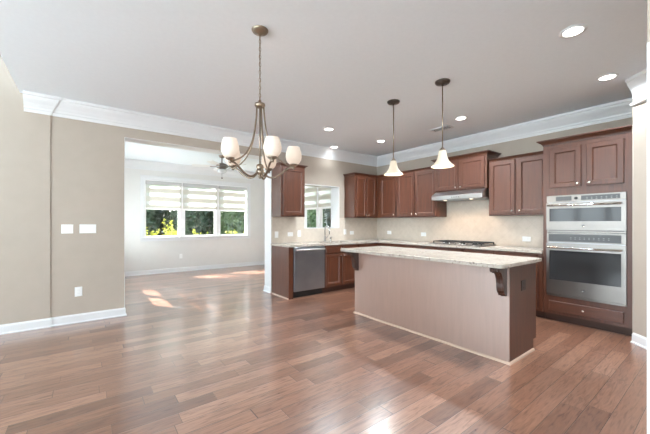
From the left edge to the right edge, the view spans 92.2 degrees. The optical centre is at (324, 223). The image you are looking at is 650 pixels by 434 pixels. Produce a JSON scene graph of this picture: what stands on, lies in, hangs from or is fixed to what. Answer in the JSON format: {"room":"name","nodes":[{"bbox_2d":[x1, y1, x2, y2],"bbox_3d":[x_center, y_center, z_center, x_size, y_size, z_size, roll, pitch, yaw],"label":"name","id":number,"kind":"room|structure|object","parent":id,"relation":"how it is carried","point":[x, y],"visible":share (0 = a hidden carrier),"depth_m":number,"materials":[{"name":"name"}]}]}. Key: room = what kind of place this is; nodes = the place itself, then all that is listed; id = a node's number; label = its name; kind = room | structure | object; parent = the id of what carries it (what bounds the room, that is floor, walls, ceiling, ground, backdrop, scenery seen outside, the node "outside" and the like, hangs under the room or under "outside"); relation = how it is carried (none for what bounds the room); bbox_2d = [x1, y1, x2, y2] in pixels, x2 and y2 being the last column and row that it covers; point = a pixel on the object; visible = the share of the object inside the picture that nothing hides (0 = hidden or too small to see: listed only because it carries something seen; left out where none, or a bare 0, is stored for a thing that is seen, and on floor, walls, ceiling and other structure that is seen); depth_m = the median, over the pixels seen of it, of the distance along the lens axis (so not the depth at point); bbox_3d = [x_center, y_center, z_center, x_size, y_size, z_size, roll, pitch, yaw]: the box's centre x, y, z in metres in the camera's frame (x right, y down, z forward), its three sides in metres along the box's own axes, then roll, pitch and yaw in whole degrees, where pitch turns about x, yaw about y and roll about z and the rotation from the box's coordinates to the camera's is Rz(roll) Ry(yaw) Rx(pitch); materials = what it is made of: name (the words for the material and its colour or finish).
{"room":"kitchen","nodes":[
{"label":"kitchen","id":0,"kind":"room"},
{"bbox_2d":[0,55,376,324],"bbox_3d":[-3.312,-1.315,4.131,11.525,5.200,0.275,0,0,-37],"label":"wall","id":1,"kind":"structure","parent":0,"point":[55,171],"depth_m":3.97,"materials":[{"name":"paint"}]},
{"bbox_2d":[61,224,72,233],"bbox_3d":[-3.287,0.073,3.986,0.120,0.116,0.008,0,0,-37],"label":"light switch","id":2,"kind":"object","parent":1,"relation":"attached to","point":[65,228],"visible":1,"depth_m":3.98,"materials":[{"name":"white plastic"}]},
{"bbox_2d":[75,287,81,296],"bbox_3d":[-3.197,0.887,4.055,0.078,0.122,0.008,0,0,-37],"label":"wall outlet","id":3,"kind":"object","parent":1,"relation":"attached to","point":[78,290],"visible":1,"depth_m":4.05,"materials":[{"name":"white plastic"}]},
{"bbox_2d":[79,224,95,232],"bbox_3d":[-3.119,0.073,4.114,0.175,0.116,0.008,0,0,-37],"label":"light switch","id":4,"kind":"object","parent":1,"relation":"attached to","point":[83,228],"visible":1,"depth_m":4.11,"materials":[{"name":"white plastic"}]},
{"bbox_2d":[0,261,270,334],"bbox_3d":[-4.757,1.230,5.228,10.150,0.110,3.823,0,0,-37],"label":"baseboard","id":5,"kind":"structure","parent":1,"relation":"attached to","point":[97,315],"depth_m":4.15,"materials":[{"name":"white paint"}]},
{"bbox_2d":[124,137,270,306],"bbox_3d":[-1.972,-0.015,5.157,2.279,2.378,0.261,0,0,-37],"label":"trim","id":6,"kind":"structure","parent":1,"relation":"attached to","point":[132,140],"depth_m":5.76,"materials":[{"name":"white paint"}]},
{"bbox_2d":[22,90,376,166],"bbox_3d":[-1.151,-1.448,5.540,6.080,0.215,0.120,0,0,-37],"label":"trim","id":7,"kind":"structure","parent":1,"relation":"attached to","point":[33,102],"depth_m":4.55,"materials":[{"name":"white paint"}]},
{"bbox_2d":[272,162,307,216],"bbox_3d":[-0.661,-0.590,5.751,0.593,0.940,0.374,0,0,-37],"label":"upper cabinet","id":8,"kind":"object","parent":1,"relation":"attached to","point":[288,189],"visible":0.84,"depth_m":5.62,"materials":[{"name":"brown wood"}]},
{"bbox_2d":[304,184,338,228],"bbox_3d":[-0.134,-0.341,6.553,0.908,0.889,0.275,0,0,-37],"label":"trim","id":9,"kind":"structure","parent":1,"relation":"attached to","point":[334,190],"depth_m":6.77,"materials":[{"name":"white paint"}]},
{"bbox_2d":[272,217,376,242],"bbox_3d":[0.126,0.126,6.579,2.770,0.489,0.010,0,0,-37],"label":"backsplash","id":10,"kind":"structure","parent":1,"relation":"attached to","point":[363,228],"depth_m":6.42,"materials":[{"name":"tile"}]},
{"bbox_2d":[343,172,377,217],"bbox_3d":[0.796,-0.590,6.853,0.727,0.940,0.380,0,0,-37],"label":"upper cabinet","id":11,"kind":"object","parent":1,"relation":"attached to","point":[360,189],"visible":1,"depth_m":6.70,"materials":[{"name":"brown wood"}]},
{"bbox_2d":[125,168,264,271],"bbox_3d":[-3.636,-0.135,8.574,4.615,2.840,0.150,0,0,-37],"label":"wall","id":12,"kind":"structure","parent":0,"point":[148,255],"depth_m":8.40,"materials":[{"name":"paint"}]},
{"bbox_2d":[125,158,264,180],"bbox_3d":[-2.525,-1.448,7.113,4.315,0.215,3.522,0,0,-37],"label":"trim","id":13,"kind":"structure","parent":12,"relation":"attached to","point":[129,163],"depth_m":8.27,"materials":[{"name":"white paint"}]},
{"bbox_2d":[140,175,250,241],"bbox_3d":[-3.461,-0.375,8.679,2.920,1.660,0.195,0,0,-37],"label":"window","id":14,"kind":"structure","parent":12,"relation":"in","point":[181,235],"depth_m":8.40,"materials":[{"name":"white plastic"}]},
{"bbox_2d":[146,180,181,208],"bbox_3d":[-4.162,-0.723,8.092,0.840,0.705,0.065,0,0,-37],"label":"window blind","id":15,"kind":"object","parent":14,"relation":"attached to","point":[159,194],"visible":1,"depth_m":8.07,"materials":[{"name":"grey fabric"}]},
{"bbox_2d":[183,183,217,209],"bbox_3d":[-3.435,-0.723,8.645,0.927,0.705,0.065,0,0,-37],"label":"window blind","id":16,"kind":"object","parent":14,"relation":"attached to","point":[195,196],"visible":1,"depth_m":8.63,"materials":[{"name":"grey fabric"}]},
{"bbox_2d":[219,186,246,210],"bbox_3d":[-2.708,-0.723,9.197,0.840,0.705,0.065,0,0,-37],"label":"window blind","id":17,"kind":"object","parent":14,"relation":"attached to","point":[230,198],"visible":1,"depth_m":9.19,"materials":[{"name":"grey fabric"}]},
{"bbox_2d":[0,0,646,171],"bbox_3d":[0.668,-1.615,3.241,6.265,0.120,13.752,0,0,-37],"label":"ceiling","id":18,"kind":"structure","parent":0,"point":[336,64],"depth_m":2.99,"materials":[{"name":"paint"}]},
{"bbox_2d":[192,155,245,178],"bbox_3d":[-2.373,-1.287,7.215,1.243,0.534,1.223,0,0,-37],"label":"ceiling fan","id":19,"kind":"object","parent":18,"relation":"hanging from","point":[221,167],"visible":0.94,"depth_m":7.09,"materials":[{"name":"silver metal"}]},
{"bbox_2d":[221,25,301,179],"bbox_3d":[-0.520,-0.956,2.496,0.646,1.196,0.638,0,0,-37],"label":"chandelier","id":20,"kind":"object","parent":18,"relation":"hanging from","point":[271,147],"visible":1,"depth_m":2.49,"materials":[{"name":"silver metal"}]},
{"bbox_2d":[324,127,333,130],"bbox_3d":[0.066,-1.550,5.154,0.184,0.009,0.184,0,0,-37],"label":"recessed light","id":21,"kind":"object","parent":18,"relation":"in","point":[326,128],"visible":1,"depth_m":5.15,"materials":[{"name":"white"}]},
{"bbox_2d":[384,99,402,175],"bbox_3d":[0.874,-1.087,3.991,0.244,0.934,0.244,0,0,-37],"label":"pendant light","id":22,"kind":"object","parent":18,"relation":"hanging from","point":[393,170],"visible":1,"depth_m":3.96,"materials":[{"name":"aged bronze"},{"name":"frosted white glass"}]},
{"bbox_2d":[429,125,453,131],"bbox_3d":[1.906,-1.550,5.128,0.180,0.010,0.350,0,0,-37],"label":"ceiling vent","id":23,"kind":"object","parent":18,"relation":"in","point":[445,127],"visible":0.97,"depth_m":5.11,"materials":[{"name":"grey metal"}]},
{"bbox_2d":[431,78,453,168],"bbox_3d":[1.288,-1.087,3.428,0.244,0.934,0.244,0,0,-37],"label":"pendant light","id":24,"kind":"object","parent":18,"relation":"hanging from","point":[442,161],"visible":1,"depth_m":3.40,"materials":[{"name":"aged bronze"},{"name":"frosted white glass"}]},
{"bbox_2d":[454,116,467,119],"bbox_3d":[2.009,-1.550,4.616,0.184,0.009,0.184,0,0,-37],"label":"recessed light","id":25,"kind":"object","parent":18,"relation":"in","point":[459,117],"visible":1,"depth_m":4.62,"materials":[{"name":"white"}]},
{"bbox_2d":[559,24,587,37],"bbox_3d":[2.005,-1.550,2.528,0.184,0.009,0.184,0,0,-37],"label":"recessed light","id":26,"kind":"object","parent":18,"relation":"in","point":[574,30],"visible":1,"depth_m":2.52,"materials":[{"name":"white paint"}]},
{"bbox_2d":[596,73,618,80],"bbox_3d":[3.001,-1.550,3.323,0.184,0.009,0.184,0,0,-37],"label":"recessed light","id":27,"kind":"object","parent":18,"relation":"in","point":[610,76],"visible":1,"depth_m":3.32,"materials":[{"name":"white"}]},
{"bbox_2d":[0,264,646,433],"bbox_3d":[-1.178,1.285,1.963,11.900,0.001,13.952,0,0,-37],"label":"floor","id":28,"kind":"structure","parent":0,"point":[208,351],"depth_m":2.66,"materials":[{"name":"brown wood"}]},
{"bbox_2d":[272,246,292,299],"bbox_3d":[-0.765,0.846,5.524,0.105,0.878,0.608,0,0,-37],"label":"cabinet end panel","id":29,"kind":"object","parent":28,"relation":"on","point":[282,257],"visible":0.93,"depth_m":5.43,"materials":[{"name":"brown wood"}]},
{"bbox_2d":[293,246,324,297],"bbox_3d":[-0.426,0.847,5.711,0.652,0.876,0.624,0,0,-37],"label":"dishwasher","id":30,"kind":"object","parent":28,"relation":"on","point":[308,262],"visible":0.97,"depth_m":5.49,"materials":[{"name":"silver metal"}]},
{"bbox_2d":[322,244,356,292],"bbox_3d":[0.144,0.846,6.182,0.812,0.878,0.660,0,0,-37],"label":"base cabinet","id":31,"kind":"object","parent":28,"relation":"on","point":[339,271],"visible":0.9,"depth_m":5.91,"materials":[{"name":"brown wood"}]},
{"bbox_2d":[354,243,389,286],"bbox_3d":[1.030,0.846,6.692,1.208,0.878,0.920,0,0,-37],"label":"base cabinet","id":32,"kind":"object","parent":28,"relation":"on","point":[363,244],"visible":0.16,"depth_m":6.39,"materials":[{"name":"brown wood"}]},
{"bbox_2d":[271,239,542,253],"bbox_3d":[1.206,0.388,5.147,2.798,0.034,3.594,0,0,-37],"label":"countertop","id":33,"kind":"structure","parent":32,"relation":"on","point":[342,242],"depth_m":5.56,"materials":[{"name":"stone"}]},
{"bbox_2d":[324,226,329,241],"bbox_3d":[0.031,0.207,6.340,0.114,0.326,0.194,0,0,-9],"label":"faucet","id":34,"kind":"object","parent":33,"relation":"on","point":[325,237],"visible":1,"depth_m":6.37,"materials":[{"name":"silver metal"}]},
{"bbox_2d":[430,240,494,246],"bbox_3d":[2.365,0.341,5.420,0.525,0.058,0.910,0,0,-37],"label":"gas cooktop","id":35,"kind":"object","parent":33,"relation":"in","point":[441,242],"visible":1,"depth_m":5.27,"materials":[{"name":"metal"}]},
{"bbox_2d":[390,244,414,247],"bbox_3d":[1.716,0.846,6.242,0.660,0.878,0.620,0,0,-37],"label":"base cabinet","id":36,"kind":"object","parent":28,"relation":"on","point":[391,245],"visible":0.02,"depth_m":6.04,"materials":[{"name":"brown wood"}]},
{"bbox_2d":[415,245,436,249],"bbox_3d":[2.044,0.846,5.811,0.660,0.878,0.453,0,0,-37],"label":"base cabinet","id":37,"kind":"object","parent":28,"relation":"on","point":[416,246],"visible":0.02,"depth_m":5.62,"materials":[{"name":"brown wood"}]},
{"bbox_2d":[340,246,541,365],"bbox_3d":[1.216,0.821,3.807,0.887,0.929,2.176,0,0,-37],"label":"kitchen island","id":38,"kind":"object","parent":28,"relation":"on","point":[475,303],"visible":1,"depth_m":3.27,"materials":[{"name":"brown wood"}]},
{"bbox_2d":[340,246,541,268],"bbox_3d":[1.216,0.374,3.807,0.887,0.036,2.176,0,0,-37],"label":"island countertop","id":39,"kind":"structure","parent":38,"relation":"on","point":[454,257],"depth_m":3.35,"materials":[{"name":"stone"}]},
{"bbox_2d":[521,280,525,290],"bbox_3d":[1.921,0.600,3.025,0.100,0.100,0.008,0,0,-37],"label":"wall outlet","id":40,"kind":"object","parent":38,"relation":"attached to","point":[523,282],"visible":1,"depth_m":3.02,"materials":[{"name":"brown plastic"}]},
{"bbox_2d":[437,247,463,251],"bbox_3d":[2.328,0.846,5.438,0.660,0.878,0.475,0,0,-37],"label":"base cabinet","id":41,"kind":"object","parent":28,"relation":"on","point":[438,248],"visible":0.02,"depth_m":5.24,"materials":[{"name":"brown wood"}]},
{"bbox_2d":[464,248,493,253],"bbox_3d":[2.618,0.846,5.055,0.660,0.878,0.475,0,0,-37],"label":"base cabinet","id":42,"kind":"object","parent":28,"relation":"on","point":[465,250],"visible":0.02,"depth_m":4.86,"materials":[{"name":"brown wood"}]},
{"bbox_2d":[494,250,544,317],"bbox_3d":[2.954,0.846,4.613,0.660,0.878,0.626,0,0,-37],"label":"base cabinet","id":43,"kind":"object","parent":28,"relation":"on","point":[539,265],"visible":0.03,"depth_m":4.24,"materials":[{"name":"brown wood"}]},
{"bbox_2d":[536,125,631,335],"bbox_3d":[3.389,0.095,4.035,0.668,2.380,0.928,0,0,-37],"label":"tall cabinet","id":44,"kind":"object","parent":28,"relation":"on","point":[600,161],"visible":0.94,"depth_m":3.78,"materials":[{"name":"brown wood"}]},
{"bbox_2d":[546,232,626,306],"bbox_3d":[3.350,0.533,3.971,0.591,0.824,0.770,0,0,-37],"label":"wall oven","id":45,"kind":"object","parent":44,"relation":"in","point":[592,267],"visible":1,"depth_m":3.79,"materials":[{"name":"metal"}]},
{"bbox_2d":[546,192,626,233],"bbox_3d":[3.350,-0.120,3.971,0.591,0.474,0.770,0,0,-37],"label":"microwave oven","id":46,"kind":"object","parent":44,"relation":"in","point":[598,212],"visible":1,"depth_m":3.79,"materials":[{"name":"metal"}]},
{"bbox_2d":[377,117,631,246],"bbox_3d":[2.856,-0.135,5.415,0.150,2.840,5.167,0,0,-37],"label":"wall","id":47,"kind":"structure","parent":0,"point":[525,145],"depth_m":5.01,"materials":[{"name":"paint"}]},
{"bbox_2d":[378,174,396,217],"bbox_3d":[1.444,-0.590,6.832,0.380,0.940,0.536,0,0,-37],"label":"upper cabinet","id":48,"kind":"object","parent":47,"relation":"attached to","point":[387,185],"visible":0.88,"depth_m":6.72,"materials":[{"name":"brown wood"}]},
{"bbox_2d":[397,167,446,217],"bbox_3d":[1.894,-0.590,6.240,0.380,0.940,0.939,0,0,-37],"label":"upper cabinet","id":49,"kind":"object","parent":47,"relation":"attached to","point":[415,187],"visible":0.89,"depth_m":6.09,"materials":[{"name":"brown wood"}]},
{"bbox_2d":[377,199,542,247],"bbox_3d":[2.318,-0.097,5.991,0.010,0.934,3.598,0,0,-37],"label":"backsplash","id":50,"kind":"structure","parent":47,"relation":"attached to","point":[470,220],"depth_m":5.65,"materials":[{"name":"tile"}]},
{"bbox_2d":[522,236,530,241],"bbox_3d":[3.147,0.245,4.884,0.008,0.078,0.118,0,0,-37],"label":"wall outlet","id":51,"kind":"object","parent":50,"relation":"attached to","point":[524,238],"visible":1,"depth_m":4.88,"materials":[{"name":"white plastic"}]},
{"bbox_2d":[432,188,488,201],"bbox_3d":[2.401,-0.480,5.445,0.513,0.160,0.905,0,0,-37],"label":"range hood","id":52,"kind":"object","parent":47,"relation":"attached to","point":[474,194],"visible":0.94,"depth_m":5.26,"materials":[{"name":"metal"}]},
{"bbox_2d":[431,150,500,192],"bbox_3d":[2.439,-0.863,5.474,0.438,0.596,1.042,0,0,-37],"label":"upper cabinet","id":53,"kind":"object","parent":47,"relation":"attached to","point":[470,171],"visible":0.84,"depth_m":5.26,"materials":[{"name":"brown wood"}]},
{"bbox_2d":[377,98,631,166],"bbox_3d":[2.545,-1.448,5.612,0.108,0.215,4.477,0,0,-37],"label":"trim","id":54,"kind":"structure","parent":47,"relation":"attached to","point":[617,110],"depth_m":4.85,"materials":[{"name":"white paint"}]},
{"bbox_2d":[488,151,542,215],"bbox_3d":[3.002,-0.572,4.782,0.380,0.904,0.838,0,0,-37],"label":"upper cabinet","id":55,"kind":"object","parent":47,"relation":"attached to","point":[515,181],"visible":0.88,"depth_m":4.71,"materials":[{"name":"brown wood"}]},
{"bbox_2d":[632,93,646,337],"bbox_3d":[3.244,-0.135,2.023,0.566,2.840,3.911,0,0,16],"label":"wall","id":56,"kind":"structure","parent":0,"point":[639,112],"depth_m":3.29,"materials":[{"name":"paint"}]},
{"bbox_2d":[625,68,646,106],"bbox_3d":[3.103,-1.405,1.992,0.067,0.300,2.820,0,0,8],"label":"trim","id":57,"kind":"structure","parent":56,"relation":"attached to","point":[637,84],"depth_m":3.27,"materials":[{"name":"white paint"}]},
{"bbox_2d":[630,332,646,349],"bbox_3d":[3.129,1.230,2.034,0.026,0.110,2.711,0,0,8],"label":"baseboard","id":58,"kind":"structure","parent":56,"relation":"attached to","point":[637,339],"depth_m":3.28,"materials":[{"name":"white paint"}]},
{"bbox_2d":[647,0,649,42],"bbox_3d":[3.115,-0.135,-0.421,0.150,2.840,4.960,0,0,-37],"label":"wall","id":59,"kind":"structure","parent":0,"point":[648,1],"depth_m":1.50,"materials":[{"name":"paint"}]},
{"bbox_2d":[647,42,649,433],"bbox_3d":[1.570,0.155,1.475,0.015,2.040,0.070,0,0,-37],"label":"trim","id":60,"kind":"structure","parent":59,"relation":"attached to","point":[648,43],"depth_m":1.49,"materials":[{"name":"white paint"}]},
{"bbox_3d":[-0.748,-0.135,8.463,0.150,2.840,3.522,0,0,-37],"label":"wall","id":61,"kind":"structure","parent":0,"visible":0},
{"bbox_2d":[304,187,330,227],"bbox_3d":[-0.562,-0.375,8.182,0.195,1.660,2.780,0,0,-37],"label":"window","id":62,"kind":"structure","parent":61,"relation":"in","point":[319,211],"depth_m":7.63,"materials":[{"name":"white plastic"}]},
{"bbox_2d":[305,186,316,208],"bbox_3d":[-0.390,-0.720,7.884,0.065,0.710,0.632,0,0,-37],"label":"window blind","id":63,"kind":"object","parent":62,"relation":"attached to","point":[310,192],"visible":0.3,"depth_m":7.85,"materials":[{"name":"grey fabric"}]},
{"bbox_2d":[318,187,330,207],"bbox_3d":[-0.001,-0.720,7.372,0.065,0.710,0.556,0,0,-37],"label":"window blind","id":64,"kind":"object","parent":62,"relation":"attached to","point":[324,194],"visible":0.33,"depth_m":7.39,"materials":[{"name":"grey fabric"}]},
{"label":"outside","id":65,"kind":"structure","parent":0,"visible":0},
{"label":"ground","id":66,"kind":"structure","parent":65,"visible":0},
{"bbox_2d":[146,227,159,235],"bbox_3d":[-5.630,0.825,9.969,0.674,1.425,0.657,0,0,-37],"label":"shrub","id":67,"kind":"object","parent":66,"relation":"on","point":[153,231],"visible":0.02,"depth_m":9.93,"materials":[{"name":"yellow plant"}]},
{"bbox_2d":[146,209,160,235],"bbox_3d":[-7.463,-1.376,12.136,1.982,5.824,2.061,0,0,-37],"label":"evergreen tree","id":68,"kind":"object","parent":66,"relation":"on","point":[152,222],"visible":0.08,"depth_m":12.10,"materials":[{"name":"green plant"}]},
{"bbox_2d":[155,210,165,235],"bbox_3d":[-7.981,-1.667,14.427,1.989,6.406,2.014,0,0,-37],"label":"evergreen tree","id":69,"kind":"object","parent":66,"relation":"on","point":[161,213],"visible":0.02,"depth_m":14.03,"materials":[{"name":"green plant"}]},
{"bbox_2d":[161,218,177,235],"bbox_3d":[-5.068,0.685,10.395,0.669,1.703,0.681,0,0,-37],"label":"shrub","id":70,"kind":"object","parent":66,"relation":"on","point":[171,232],"visible":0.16,"depth_m":10.35,"materials":[{"name":"yellow plant"}]},
{"bbox_2d":[162,210,211,235],"bbox_3d":[-5.878,-1.384,13.367,1.979,5.840,1.965,0,0,-37],"label":"evergreen tree","id":71,"kind":"object","parent":66,"relation":"on","point":[199,221],"visible":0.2,"depth_m":12.81,"materials":[{"name":"green plant"}]},
{"bbox_2d":[206,211,213,234],"bbox_3d":[-6.352,-1.664,15.634,2.015,6.400,1.979,0,0,-37],"label":"evergreen tree","id":72,"kind":"object","parent":66,"relation":"on","point":[211,218],"visible":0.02,"depth_m":15.38,"materials":[{"name":"green plant"}]},
{"bbox_2d":[211,211,244,233],"bbox_3d":[-4.285,-1.363,14.556,2.053,5.797,1.987,0,0,-37],"label":"evergreen tree","id":73,"kind":"object","parent":66,"relation":"on","point":[229,220],"visible":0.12,"depth_m":13.90,"materials":[{"name":"green plant"}]},
{"bbox_2d":[307,209,325,227],"bbox_3d":[-0.923,-1.373,13.110,2.027,5.817,1.979,0,0,-37],"label":"evergreen tree","id":74,"kind":"object","parent":66,"relation":"on","point":[311,214],"visible":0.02,"depth_m":12.51,"materials":[{"name":"green plant"}]},
{"bbox_2d":[323,208,330,226],"bbox_3d":[0.288,-1.372,15.499,1.983,5.816,2.056,0,0,-37],"label":"evergreen tree","id":75,"kind":"object","parent":66,"relation":"on","point":[327,212],"visible":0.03,"depth_m":14.76,"materials":[{"name":"green plant"}]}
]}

